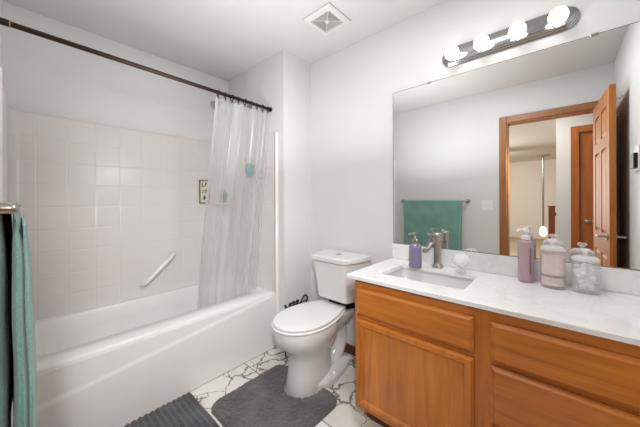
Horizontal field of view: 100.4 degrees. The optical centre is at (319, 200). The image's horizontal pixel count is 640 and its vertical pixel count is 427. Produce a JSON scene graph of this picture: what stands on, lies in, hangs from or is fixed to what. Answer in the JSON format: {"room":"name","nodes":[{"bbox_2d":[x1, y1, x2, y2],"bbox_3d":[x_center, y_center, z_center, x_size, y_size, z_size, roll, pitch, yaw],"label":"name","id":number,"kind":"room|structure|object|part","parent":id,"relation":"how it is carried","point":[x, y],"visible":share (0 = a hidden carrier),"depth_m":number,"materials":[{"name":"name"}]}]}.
{"room":"bathroom","nodes":[
{"label":"bathroom","id":0,"kind":"room"},
{"bbox_2d":[0,0,2,79],"bbox_3d":[-0.892,0.001,0.619,3.087,2.440,0.110,0,0,42],"label":"wall","id":1,"kind":"structure","parent":0,"point":[1,1],"depth_m":1.51,"materials":[{"name":"paint"}]},
{"bbox_2d":[0,203,20,213],"bbox_3d":[-0.931,0.018,0.778,0.862,0.054,0.072,0,0,42],"label":"towel bar","id":2,"kind":"object","parent":1,"relation":"attached to","point":[4,208],"visible":0.94,"depth_m":0.52,"materials":[{"name":"silver metal"}]},
{"bbox_2d":[0,202,36,426],"bbox_3d":[-0.921,0.449,0.800,0.725,0.884,0.090,0,0,42],"label":"bath towel","id":3,"kind":"object","parent":2,"relation":"hanging from","point":[18,373],"visible":0.95,"depth_m":0.58,"materials":[{"name":"teal fabric"}]},
{"bbox_2d":[0,17,271,111],"bbox_3d":[-0.916,-0.780,1.716,0.036,0.053,1.491,0,0,42],"label":"curtain rod","id":4,"kind":"object","parent":1,"relation":"attached to","point":[5,22],"visible":0.96,"depth_m":1.45,"materials":[{"name":"brown metal"}]},
{"bbox_2d":[210,100,249,110],"bbox_3d":[-0.790,-0.828,2.359,0.080,0.123,0.365,0,0,42],"label":"shower","id":5,"kind":"object","parent":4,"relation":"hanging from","point":[212,103],"visible":0.71,"depth_m":2.30,"materials":[{"name":"silver metal"}]},
{"bbox_3d":[-0.769,-0.854,2.383,0.019,0.046,0.284,0,0,42],"label":"arm","id":6,"kind":"part","parent":5,"relation":"part of","materials":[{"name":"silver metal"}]},
{"bbox_2d":[198,97,269,308],"bbox_3d":[-0.681,0.086,2.103,0.214,1.668,0.571,0,0,42],"label":"shower curtain","id":7,"kind":"object","parent":4,"relation":"hanging from","point":[246,110],"visible":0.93,"depth_m":2.10,"materials":[{"name":"plastic"}]},
{"bbox_2d":[3,1,228,144],"bbox_3d":[-1.320,0.003,2.378,0.100,2.440,1.935,0,0,42],"label":"wall","id":8,"kind":"structure","parent":0,"point":[43,76],"depth_m":1.97,"materials":[{"name":"paint"}]},
{"bbox_2d":[3,0,445,81],"bbox_3d":[-0.250,-1.272,1.339,3.087,0.100,2.045,0,0,42],"label":"ceiling","id":9,"kind":"structure","parent":0,"point":[222,39],"depth_m":1.85,"materials":[{"name":"paint"}]},
{"bbox_2d":[303,2,350,35],"bbox_3d":[0.048,-1.212,1.800,0.230,0.019,0.230,0,0,42],"label":"ceiling vent","id":10,"kind":"object","parent":9,"relation":"in","point":[327,16],"visible":1,"depth_m":1.78,"materials":[{"name":"plastic"}]},
{"bbox_2d":[312,11,341,30],"bbox_3d":[0.048,-1.213,1.800,0.161,0.004,0.161,0,0,42],"label":"grille","id":11,"kind":"object","parent":10,"relation":"attached to","point":[325,20],"depth_m":1.80,"materials":[{"name":"plastic"}]},
{"bbox_2d":[122,347,382,426],"bbox_3d":[-0.224,1.268,1.357,3.087,0.100,1.995,0,0,42],"label":"floor","id":12,"kind":"structure","parent":0,"point":[346,413],"depth_m":1.73,"materials":[{"name":"tile"}]},
{"bbox_2d":[0,67,278,426],"bbox_3d":[-1.134,0.328,1.915,0.789,1.787,1.491,0,0,42],"label":"bathtub","id":13,"kind":"object","parent":12,"relation":"on","point":[114,216],"visible":0.9,"depth_m":1.91,"materials":[{"name":"plastic"}]},
{"bbox_2d":[35,276,274,374],"bbox_3d":[-1.145,0.984,1.927,0.751,0.435,1.487,0,0,42],"label":"basin","id":14,"kind":"object","parent":13,"relation":"in","point":[164,331],"depth_m":1.81,"materials":[{"name":"plastic"}]},
{"bbox_2d":[199,180,209,202],"bbox_3d":[-1.092,-0.083,2.515,0.018,0.220,0.095,0,0,42],"label":"framed sign","id":15,"kind":"object","parent":13,"relation":"attached to","point":[203,184],"visible":0.82,"depth_m":2.51,"materials":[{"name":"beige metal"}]},
{"bbox_3d":[-1.095,-0.083,2.518,0.010,0.220,0.095,0,0,42],"label":"panel","id":16,"kind":"part","parent":15,"relation":"part of","materials":[{"name":"white paper"}]},
{"bbox_2d":[223,189,226,202],"bbox_3d":[-0.938,-0.044,2.603,0.074,0.131,0.058,0,0,42],"label":"shampoo bottle","id":17,"kind":"object","parent":13,"relation":"on","point":[224,193],"visible":0.48,"depth_m":2.58,"materials":[{"name":"green plastic"}]},
{"bbox_2d":[245,159,252,176],"bbox_3d":[-0.631,-0.305,2.385,0.074,0.187,0.082,0,0,42],"label":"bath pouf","id":18,"kind":"object","parent":13,"relation":"hanging from","point":[249,167],"visible":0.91,"depth_m":2.36,"materials":[{"name":"teal plastic"}]},
{"bbox_2d":[124,392,219,426],"bbox_3d":[-0.858,1.209,1.298,0.467,0.020,0.629,0,0,42],"label":"bath mat","id":19,"kind":"object","parent":12,"relation":"on","point":[185,411],"visible":1,"depth_m":1.48,"materials":[{"name":"grey fabric"}]},
{"bbox_2d":[211,364,336,426],"bbox_3d":[-0.265,1.206,1.592,0.571,0.022,0.578,0,0,42],"label":"rug","id":20,"kind":"object","parent":12,"relation":"on","point":[262,401],"visible":0.97,"depth_m":1.56,"materials":[{"name":"grey fabric"}]},
{"bbox_2d":[284,294,307,356],"bbox_3d":[-0.188,1.000,2.161,0.022,0.431,0.261,0,0,42],"label":"rack","id":21,"kind":"object","parent":12,"relation":"on","point":[297,300],"visible":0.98,"depth_m":2.15,"materials":[{"name":"black metal"}]},
{"bbox_2d":[272,249,370,397],"bbox_3d":[0.000,0.820,1.846,0.418,0.836,0.721,0,0,42],"label":"toilet","id":22,"kind":"object","parent":12,"relation":"on","point":[313,334],"visible":0.87,"depth_m":1.77,"materials":[{"name":"ceramic"}]},
{"bbox_3d":[-0.077,0.788,1.792,0.376,0.016,0.538,0,0,42],"label":"seat","id":23,"kind":"part","parent":22,"relation":"part of","materials":[{"name":"plastic"}]},
{"bbox_3d":[-0.077,0.767,1.792,0.362,0.022,0.524,0,0,42],"label":"lid","id":24,"kind":"part","parent":22,"relation":"part of","materials":[{"name":"plastic"}]},
{"bbox_3d":[0.136,0.424,1.997,0.416,0.038,0.259,0,0,42],"label":"tank lid","id":25,"kind":"part","parent":22,"relation":"part of","materials":[{"name":"ceramic"}]},
{"bbox_3d":[0.141,0.587,2.002,0.393,0.284,0.246,0,0,42],"label":"tank","id":26,"kind":"part","parent":22,"relation":"part of","materials":[{"name":"ceramic"}]},
{"bbox_2d":[355,280,639,426],"bbox_3d":[0.805,0.817,1.240,1.189,0.795,0.549,0,0,42],"label":"vanity cabinet","id":27,"kind":"object","parent":12,"relation":"on","point":[422,361],"visible":0.81,"depth_m":1.06,"materials":[{"name":"brown wood"}]},
{"bbox_3d":[0.422,1.088,1.258,0.505,0.045,0.020,0,0,42],"label":"rail","id":28,"kind":"part","parent":27,"relation":"part of","materials":[{"name":"brown wood"}]},
{"bbox_3d":[0.408,0.856,1.246,0.490,0.392,0.008,0,0,42],"label":"door panel","id":29,"kind":"part","parent":27,"relation":"part of","materials":[{"name":"brown wood"}]},
{"bbox_3d":[0.420,0.451,1.258,0.505,0.060,0.020,0,0,42],"label":"rail","id":30,"kind":"part","parent":27,"relation":"part of","materials":[{"name":"brown wood"}]},
{"bbox_3d":[0.420,0.616,1.258,0.505,0.060,0.020,0,0,42],"label":"rail","id":31,"kind":"part","parent":27,"relation":"part of","materials":[{"name":"brown wood"}]},
{"bbox_3d":[0.405,0.856,1.243,0.554,0.456,0.020,0,0,42],"label":"door","id":32,"kind":"part","parent":27,"relation":"part of","materials":[{"name":"brown wood"}]},
{"bbox_2d":[347,243,639,345],"bbox_3d":[0.787,0.426,1.254,1.234,0.257,0.550,0,0,42],"label":"countertop","id":33,"kind":"structure","parent":27,"relation":"on","point":[491,282],"depth_m":1.17,"materials":[{"name":"white stone"}]},
{"bbox_2d":[408,233,421,267],"bbox_3d":[0.571,0.296,1.598,0.074,0.208,0.075,0,0,42],"label":"soap dispenser","id":34,"kind":"object","parent":33,"relation":"on","point":[415,249],"visible":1,"depth_m":1.57,"materials":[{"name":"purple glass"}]},
{"bbox_2d":[409,242,421,267],"bbox_3d":[0.571,0.322,1.598,0.074,0.156,0.074,0,0,42],"label":"bottle","id":35,"kind":"object","parent":34,"relation":"attached to","point":[415,249],"depth_m":1.57,"materials":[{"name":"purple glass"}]},
{"bbox_2d":[387,268,473,289],"bbox_3d":[0.581,0.488,1.433,0.454,0.134,0.328,0,0,42],"label":"sink basin","id":36,"kind":"object","parent":33,"relation":"in","point":[432,276],"depth_m":1.55,"materials":[{"name":"ceramic"}]},
{"bbox_2d":[422,233,442,268],"bbox_3d":[0.672,0.295,1.579,0.136,0.208,0.065,0,0,-29],"label":"faucet","id":37,"kind":"object","parent":33,"relation":"on","point":[437,237],"visible":1,"depth_m":1.58,"materials":[{"name":"silver metal"}]},
{"bbox_3d":[0.655,0.275,1.579,0.109,0.065,0.030,0,0,-16],"label":"spout","id":38,"kind":"part","parent":37,"relation":"part of","materials":[{"name":"silver metal"}]},
{"bbox_2d":[516,228,532,281],"bbox_3d":[1.016,0.267,1.315,0.066,0.262,0.065,0,0,-32],"label":"lotion bottle","id":39,"kind":"object","parent":33,"relation":"on","point":[525,253],"visible":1,"depth_m":1.30,"materials":[{"name":"plastic"}]},
{"bbox_2d":[540,238,565,287],"bbox_3d":[1.064,0.286,1.219,0.090,0.224,0.068,0,0,42],"label":"glass jar","id":40,"kind":"object","parent":33,"relation":"on","point":[552,266],"visible":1,"depth_m":1.20,"materials":[{"name":"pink glass"}]},
{"bbox_3d":[1.063,0.215,1.219,0.090,0.025,0.068,0,0,42],"label":"lid","id":41,"kind":"part","parent":40,"relation":"part of","materials":[{"name":"clear glass"}]},
{"bbox_2d":[571,248,600,293],"bbox_3d":[1.146,0.302,1.151,0.092,0.192,0.068,0,0,42],"label":"glass jar","id":42,"kind":"object","parent":33,"relation":"on","point":[584,273],"visible":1,"depth_m":1.14,"materials":[{"name":"clear glass"}]},
{"bbox_3d":[1.146,0.248,1.151,0.092,0.025,0.068,0,0,42],"label":"lid","id":43,"kind":"part","parent":42,"relation":"part of","materials":[{"name":"clear glass"}]},
{"bbox_3d":[0.852,0.538,0.842,0.534,0.152,0.019,0,0,42],"label":"drawer","id":44,"kind":"part","parent":27,"relation":"part of","materials":[{"name":"brown wood"}]},
{"bbox_3d":[0.852,0.741,0.842,0.534,0.223,0.019,0,0,42],"label":"drawer","id":45,"kind":"part","parent":27,"relation":"part of","materials":[{"name":"brown wood"}]},
{"bbox_3d":[0.866,0.449,0.857,0.491,0.060,0.020,0,0,42],"label":"rail","id":46,"kind":"part","parent":27,"relation":"part of","materials":[{"name":"brown wood"}]},
{"bbox_3d":[0.867,0.619,0.857,0.491,0.040,0.020,0,0,42],"label":"rail","id":47,"kind":"part","parent":27,"relation":"part of","materials":[{"name":"brown wood"}]},
{"bbox_2d":[229,50,311,311],"bbox_3d":[-0.464,-0.001,2.613,0.859,2.440,0.442,0,0,42],"label":"wall partition","id":48,"kind":"structure","parent":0,"point":[281,82],"depth_m":2.28,"materials":[{"name":"paint"}]},
{"bbox_2d":[311,0,639,346],"bbox_3d":[0.717,-0.005,1.768,2.028,2.440,0.120,0,0,42],"label":"wall","id":49,"kind":"structure","parent":0,"point":[353,88],"depth_m":1.95,"materials":[{"name":"paint"}]},
{"bbox_2d":[344,343,355,356],"bbox_3d":[0.225,1.179,2.124,0.811,0.075,0.013,0,0,42],"label":"baseboard","id":50,"kind":"structure","parent":49,"relation":"attached to","point":[350,349],"depth_m":2.10,"materials":[{"name":"brown wood"}]},
{"bbox_2d":[442,6,579,66],"bbox_3d":[0.943,-0.864,1.397,0.607,0.110,0.124,0,0,42],"label":"vanity light","id":51,"kind":"object","parent":49,"relation":"attached to","point":[560,19],"visible":1,"depth_m":1.36,"materials":[{"name":"silver metal"}]},
{"bbox_3d":[0.757,-0.847,1.530,0.074,0.074,0.074,0,0,42],"label":"bulb","id":52,"kind":"part","parent":51,"relation":"part of","materials":[{"name":"white glass"}]},
{"bbox_3d":[0.867,-0.848,1.432,0.074,0.074,0.074,0,0,42],"label":"bulb","id":53,"kind":"part","parent":51,"relation":"part of","materials":[{"name":"white glass"}]},
{"bbox_3d":[0.983,-0.848,1.328,0.074,0.074,0.074,0,0,42],"label":"bulb","id":54,"kind":"part","parent":51,"relation":"part of","materials":[{"name":"white glass"}]},
{"bbox_2d":[551,21,564,27],"bbox_3d":[1.123,-0.849,1.256,0.052,0.052,0.030,0,0,42],"label":"socket","id":55,"kind":"object","parent":51,"relation":"attached to","point":[562,25],"depth_m":1.26,"materials":[{"name":"silver metal"}]},
{"bbox_3d":[1.096,-0.849,1.226,0.074,0.074,0.074,0,0,42],"label":"bulb","id":56,"kind":"part","parent":51,"relation":"part of","materials":[{"name":"white glass"}]},
{"bbox_2d":[392,243,639,295],"bbox_3d":[0.965,0.348,1.450,1.231,0.102,0.020,0,0,42],"label":"backsplash","id":57,"kind":"structure","parent":49,"relation":"attached to","point":[626,281],"depth_m":1.41,"materials":[{"name":"white stone"}]},
{"bbox_2d":[393,21,639,270],"bbox_3d":[0.968,-0.229,1.453,1.226,1.050,0.011,0,0,42],"label":"wall mirror","id":58,"kind":"object","parent":49,"relation":"attached to","point":[546,142],"visible":1,"depth_m":1.35,"materials":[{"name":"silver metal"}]}
]}

